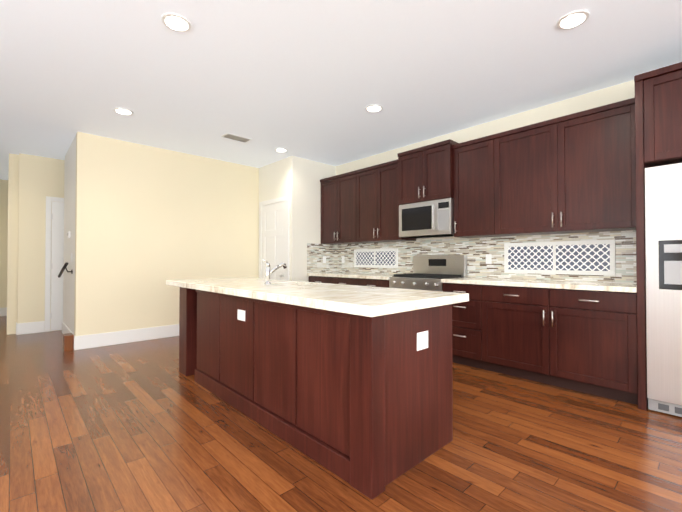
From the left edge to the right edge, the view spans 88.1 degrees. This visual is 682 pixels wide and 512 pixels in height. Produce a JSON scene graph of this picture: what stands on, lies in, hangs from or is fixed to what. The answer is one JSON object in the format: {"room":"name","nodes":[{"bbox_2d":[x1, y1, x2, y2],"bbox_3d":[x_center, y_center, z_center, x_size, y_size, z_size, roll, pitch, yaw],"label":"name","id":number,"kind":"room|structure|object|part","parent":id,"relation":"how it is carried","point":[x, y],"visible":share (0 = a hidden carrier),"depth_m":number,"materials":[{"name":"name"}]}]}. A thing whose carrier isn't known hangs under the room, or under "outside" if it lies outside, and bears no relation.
{"room":"kitchen","nodes":[
{"label":"kitchen","id":0,"kind":"room"},
{"bbox_2d":[0,179,7,307],"bbox_3d":[-7.833,-0.177,6.460,2.770,2.800,0.120,1,-1,-43],"label":"wall","id":1,"kind":"structure","parent":0,"point":[3,234],"depth_m":7.23,"materials":[{"name":"beige paint"}]},
{"bbox_2d":[0,307,6,315],"bbox_3d":[-7.775,1.135,6.404,2.740,0.175,0.017,1,-1,-43],"label":"baseboard","id":2,"kind":"structure","parent":1,"relation":"attached to","point":[3,311],"depth_m":7.21,"materials":[{"name":"white wood"}]},
{"bbox_2d":[7,153,18,334],"bbox_3d":[-5.961,-0.178,6.398,0.120,2.800,2.530,1,-1,-43],"label":"wall","id":3,"kind":"structure","parent":0,"point":[12,254],"depth_m":5.47,"materials":[{"name":"beige paint"}]},
{"bbox_2d":[16,322,18,334],"bbox_3d":[-5.863,1.134,6.354,0.020,0.175,2.624,1,-1,-43],"label":"baseboard","id":4,"kind":"structure","parent":3,"relation":"attached to","point":[17,324],"depth_m":5.40,"materials":[{"name":"white wood"}]},
{"bbox_2d":[17,153,63,330],"bbox_3d":[-3.861,-0.176,6.547,3.150,2.800,0.120,1,-1,-43],"label":"wall","id":5,"kind":"structure","parent":0,"point":[41,178],"depth_m":5.55,"materials":[{"name":"beige paint"}]},
{"bbox_2d":[18,321,44,334],"bbox_3d":[-4.842,1.124,5.522,0.299,0.175,0.014,1,-1,-43],"label":"baseboard","id":6,"kind":"structure","parent":5,"relation":"attached to","point":[30,327],"depth_m":5.51,"materials":[{"name":"white wood"}]},
{"bbox_2d":[44,196,63,331],"bbox_3d":[-4.401,0.132,5.942,0.900,2.170,0.018,1,-1,-43],"label":"door frame","id":7,"kind":"structure","parent":5,"relation":"in","point":[49,200],"depth_m":5.65,"materials":[{"name":"white wood"}]},
{"bbox_2d":[50,201,63,330],"bbox_3d":[-4.404,0.166,5.942,0.756,2.093,0.012,1,-1,-43],"label":"hall door","id":8,"kind":"structure","parent":7,"relation":"attached to","point":[57,246],"depth_m":5.73,"materials":[{"name":"white wood"}]},
{"bbox_3d":[-4.669,0.164,5.687,0.022,1.690,0.002,1,-1,-43],"label":"hall door hinge","id":9,"kind":"part","parent":8,"relation":"part of","materials":[{"name":"white"}]},
{"bbox_2d":[63,135,75,333],"bbox_3d":[-3.898,-0.193,5.144,0.120,2.800,1.380,1,-1,-43],"label":"wall","id":10,"kind":"structure","parent":0,"point":[69,225],"depth_m":5.02,"materials":[{"name":"beige paint"}]},
{"bbox_2d":[58,262,72,277],"bbox_3d":[-3.908,0.205,4.993,0.092,0.235,0.987,1,-1,-43],"label":"stair handrail","id":11,"kind":"object","parent":10,"relation":"attached to","point":[63,269],"visible":1,"depth_m":4.79,"materials":[{"name":"black metal"}]},
{"bbox_2d":[62,321,73,334],"bbox_3d":[-3.909,1.118,5.042,0.014,0.175,1.490,1,-1,-43],"label":"baseboard","id":12,"kind":"structure","parent":10,"relation":"attached to","point":[65,329],"depth_m":5.24,"materials":[{"name":"white wood"}]},
{"bbox_2d":[74,131,258,335],"bbox_3d":[-2.472,-0.189,5.450,2.620,2.800,0.120,1,-1,-43],"label":"wall","id":13,"kind":"structure","parent":0,"point":[150,221],"depth_m":5.10,"materials":[{"name":"beige paint"}]},
{"bbox_2d":[74,324,178,349],"bbox_3d":[-2.431,1.122,5.380,2.634,0.175,0.023,1,-1,-43],"label":"baseboard","id":14,"kind":"structure","parent":13,"relation":"attached to","point":[108,338],"depth_m":4.85,"materials":[{"name":"white wood"}]},
{"bbox_2d":[258,156,335,281],"bbox_3d":[-0.781,-0.178,6.328,1.050,2.800,1.150,1,-1,-43],"label":"wall block","id":15,"kind":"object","parent":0,"point":[296,179],"visible":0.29,"depth_m":5.75,"materials":[{"name":"beige paint"}]},
{"bbox_2d":[259,195,289,279],"bbox_3d":[-1.160,0.129,5.894,0.088,2.175,0.910,1,-1,-43],"label":"door frame","id":16,"kind":"structure","parent":15,"relation":"attached to","point":[277,200],"depth_m":5.78,"materials":[{"name":"white painted wood"}]},
{"bbox_2d":[262,201,285,279],"bbox_3d":[-1.132,0.166,5.919,0.012,2.093,0.752,1,-1,-43],"label":"pantry door","id":17,"kind":"structure","parent":16,"relation":"attached to","point":[274,235],"depth_m":5.89,"materials":[{"name":"white wood"}]},
{"bbox_3d":[-0.952,0.313,5.662,0.078,0.056,0.056,1,-1,-43],"label":"knob","id":18,"kind":"part","parent":16,"relation":"part of","materials":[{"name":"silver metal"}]},
{"bbox_2d":[0,316,681,511],"bbox_3d":[-1.657,1.209,2.841,7.070,0.060,13.820,1,-1,-43],"label":"floor","id":19,"kind":"structure","parent":0,"point":[143,426],"depth_m":2.12,"materials":[{"name":"brown wood"}]},
{"bbox_2d":[63,333,73,350],"bbox_3d":[-3.507,1.105,4.531,0.095,0.190,0.185,1,-1,-43],"label":"threshold step","id":20,"kind":"structure","parent":19,"relation":"on","point":[68,341],"depth_m":4.47,"materials":[{"name":"brown wood"}]},
{"bbox_2d":[179,287,454,498],"bbox_3d":[-0.461,0.733,2.931,0.811,0.893,2.650,1,-1,-43],"label":"kitchen island","id":21,"kind":"object","parent":19,"relation":"on","point":[352,385],"depth_m":2.05,"materials":[{"name":"brown wood"}]},
{"bbox_2d":[166,279,433,318],"bbox_3d":[-0.673,0.269,2.822,0.495,0.050,2.900,1,-1,-43],"label":"island countertop","id":22,"kind":"structure","parent":21,"relation":"on","point":[368,304],"depth_m":2.09,"materials":[{"name":"white stone"}]},
{"bbox_2d":[262,259,286,282],"bbox_3d":[-0.577,0.136,3.070,0.249,0.221,0.060,1,-1,-43],"label":"faucet","id":23,"kind":"object","parent":22,"relation":"on","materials":[{"name":"silver metal"}]},
{"bbox_2d":[309,278,326,282],"bbox_3d":[-0.100,0.768,5.737,0.603,0.893,0.620,1,-1,-43],"label":"base cabinet","id":24,"kind":"object","parent":19,"relation":"on","point":[320,280],"depth_m":5.56,"materials":[{"name":"brown wood"}]},
{"bbox_2d":[327,278,354,284],"bbox_3d":[0.262,0.764,5.351,0.603,0.893,0.681,1,-1,-43],"label":"base cabinet","id":25,"kind":"object","parent":19,"relation":"on","point":[347,281],"depth_m":5.17,"materials":[{"name":"brown wood"}]},
{"bbox_2d":[355,278,389,287],"bbox_3d":[0.625,0.759,4.962,0.603,0.893,0.625,1,-1,-43],"label":"base cabinet","id":26,"kind":"object","parent":19,"relation":"on","point":[375,282],"depth_m":4.73,"materials":[{"name":"brown wood"}]},
{"bbox_2d":[307,274,393,281],"bbox_3d":[0.252,0.296,5.344,0.633,0.042,1.684,1,-1,-43],"label":"countertop","id":27,"kind":"structure","parent":26,"relation":"on","point":[384,276],"depth_m":5.19,"materials":[{"name":"white stone"}]},
{"bbox_2d":[389,255,466,291],"bbox_3d":[1.067,0.586,4.425,0.667,1.195,0.758,1,-1,-43],"label":"range","id":28,"kind":"object","parent":19,"relation":"on","point":[430,272],"visible":0.42,"depth_m":4.43,"materials":[{"name":"metal"}]},
{"bbox_2d":[441,282,478,367],"bbox_3d":[1.536,0.747,3.988,0.603,0.893,0.510,1,-1,-43],"label":"base cabinet","id":29,"kind":"object","parent":19,"relation":"on","point":[465,315],"depth_m":3.78,"materials":[{"name":"brown wood"}]},
{"bbox_2d":[479,286,538,381],"bbox_3d":[1.905,0.742,3.594,0.603,0.893,0.691,1,-1,-43],"label":"base cabinet","id":30,"kind":"object","parent":19,"relation":"on","point":[508,315],"depth_m":3.44,"materials":[{"name":"brown wood"}]},
{"bbox_2d":[539,286,646,409],"bbox_3d":[2.288,0.737,3.184,0.603,0.893,0.675,1,-1,-43],"label":"base cabinet","id":31,"kind":"object","parent":19,"relation":"on","point":[593,342],"depth_m":2.94,"materials":[{"name":"brown wood"}]},
{"bbox_2d":[441,278,645,293],"bbox_3d":[1.929,0.274,3.552,0.633,0.042,1.694,1,-1,-43],"label":"countertop","id":32,"kind":"structure","parent":31,"relation":"on","point":[539,283],"depth_m":3.23,"materials":[{"name":"white stone"}]},
{"bbox_2d":[645,163,681,416],"bbox_3d":[2.824,0.246,2.530,0.698,1.833,0.908,1,-1,-43],"label":"refrigerator","id":33,"kind":"object","parent":19,"relation":"on","point":[663,221],"visible":1,"depth_m":2.60,"materials":[{"name":"metal"}]},
{"bbox_2d":[0,0,681,179],"bbox_3d":[-1.657,-1.651,2.876,7.070,0.060,13.820,1,-1,-43],"label":"ceiling","id":34,"kind":"structure","parent":0,"point":[309,79],"depth_m":3.03,"materials":[{"name":"paint"}]},
{"bbox_2d":[113,107,133,114],"bbox_3d":[-2.411,-1.602,3.909,0.190,0.012,0.190,1,-1,-43],"label":"recessed light","id":35,"kind":"object","parent":34,"relation":"in","point":[122,111],"visible":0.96,"depth_m":3.89,"materials":[{"name":"white plastic"}]},
{"bbox_2d":[161,13,190,31],"bbox_3d":[-1.144,-1.620,2.452,0.190,0.012,0.190,1,-1,-43],"label":"recessed light","id":36,"kind":"object","parent":34,"relation":"in","point":[176,22],"visible":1,"depth_m":2.44,"materials":[{"name":"white plastic"}]},
{"bbox_2d":[221,133,251,142],"bbox_3d":[-1.407,-1.591,4.753,0.360,0.013,0.180,1,-1,-43],"label":"ceiling vent","id":37,"kind":"object","parent":34,"relation":"in","point":[236,137],"visible":0.98,"depth_m":4.72,"materials":[{"name":"white metal"}]},
{"bbox_2d":[275,148,287,151],"bbox_3d":[-0.894,-1.585,5.273,0.190,0.012,0.190,1,-1,-43],"label":"recessed light","id":38,"kind":"object","parent":34,"relation":"in","point":[281,149],"visible":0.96,"depth_m":5.27,"materials":[{"name":"white"}]},
{"bbox_2d":[365,104,382,112],"bbox_3d":[0.360,-1.603,3.831,0.190,0.012,0.190,1,-1,-43],"label":"recessed light","id":39,"kind":"object","parent":34,"relation":"in","point":[373,108],"visible":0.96,"depth_m":3.81,"materials":[{"name":"white plastic"}]},
{"bbox_2d":[556,10,588,29],"bbox_3d":[1.593,-1.620,2.424,0.190,0.012,0.190,1,-1,-43],"label":"recessed light","id":40,"kind":"object","parent":34,"relation":"in","point":[573,19],"visible":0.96,"depth_m":2.42,"materials":[{"name":"white"}]},
{"bbox_2d":[319,172,366,245],"bbox_3d":[0.089,-0.748,5.739,0.350,1.085,0.902,1,-1,-43],"label":"upper cabinet","id":41,"kind":"object","parent":0,"relation":"attached to","point":[335,190],"depth_m":5.67,"materials":[{"name":"brown wood"}]},
{"bbox_2d":[351,160,418,245],"bbox_3d":[0.622,-0.755,5.169,0.350,1.085,0.903,1,-1,-43],"label":"upper cabinet","id":42,"kind":"object","parent":0,"relation":"attached to","point":[374,212],"depth_m":5.06,"materials":[{"name":"brown wood"}]},
{"bbox_2d":[395,139,454,205],"bbox_3d":[1.170,-1.020,4.541,0.413,0.680,0.766,1,-1,-43],"label":"upper cabinet","id":43,"kind":"object","parent":0,"relation":"attached to","point":[425,173],"depth_m":4.36,"materials":[{"name":"brown wood"}]},
{"bbox_2d":[399,198,453,237],"bbox_3d":[1.152,-0.465,4.517,0.455,0.424,0.758,1,-1,-43],"label":"microwave","id":44,"kind":"object","parent":43,"relation":"attached to","point":[430,219],"visible":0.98,"depth_m":4.37,"materials":[{"name":"metal"}]},
{"bbox_3d":[1.034,-0.484,4.390,0.002,0.309,0.683,1,-1,-43],"label":"glass","id":45,"kind":"part","parent":44,"relation":"part of","materials":[{"name":"silver"}]},
{"bbox_2d":[454,136,486,237],"bbox_3d":[1.639,-0.768,4.082,0.350,1.085,0.540,1,-1,-43],"label":"upper cabinet","id":46,"kind":"object","parent":0,"relation":"attached to","point":[470,200],"depth_m":4.01,"materials":[{"name":"brown wood"}]},
{"bbox_2d":[336,80,634,240],"bbox_3d":[2.743,-0.216,3.243,0.120,2.800,8.170,1,-1,-43],"label":"wall","id":47,"kind":"structure","parent":0,"point":[606,96],"depth_m":3.98,"materials":[{"name":"beige paint"}]},
{"bbox_2d":[307,229,647,283],"bbox_3d":[1.093,0.021,4.449,0.633,0.485,4.145,1,-1,-43],"label":"backsplash","id":48,"kind":"structure","parent":47,"relation":"attached to","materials":[{"name":"tile"}]},
{"bbox_2d":[487,94,644,237],"bbox_3d":[2.176,-0.775,3.508,0.350,1.085,1.275,1,-1,-43],"label":"upper cabinet","id":49,"kind":"object","parent":0,"relation":"attached to","point":[549,223],"depth_m":3.31,"materials":[{"name":"brown wood"}]},
{"bbox_2d":[639,62,681,169],"bbox_3d":[2.862,-1.057,2.582,0.618,0.686,0.920,1,-1,-43],"label":"upper cabinet","id":50,"kind":"object","parent":0,"relation":"attached to","point":[660,90],"depth_m":2.64,"materials":[{"name":"brown wood"}]}
]}

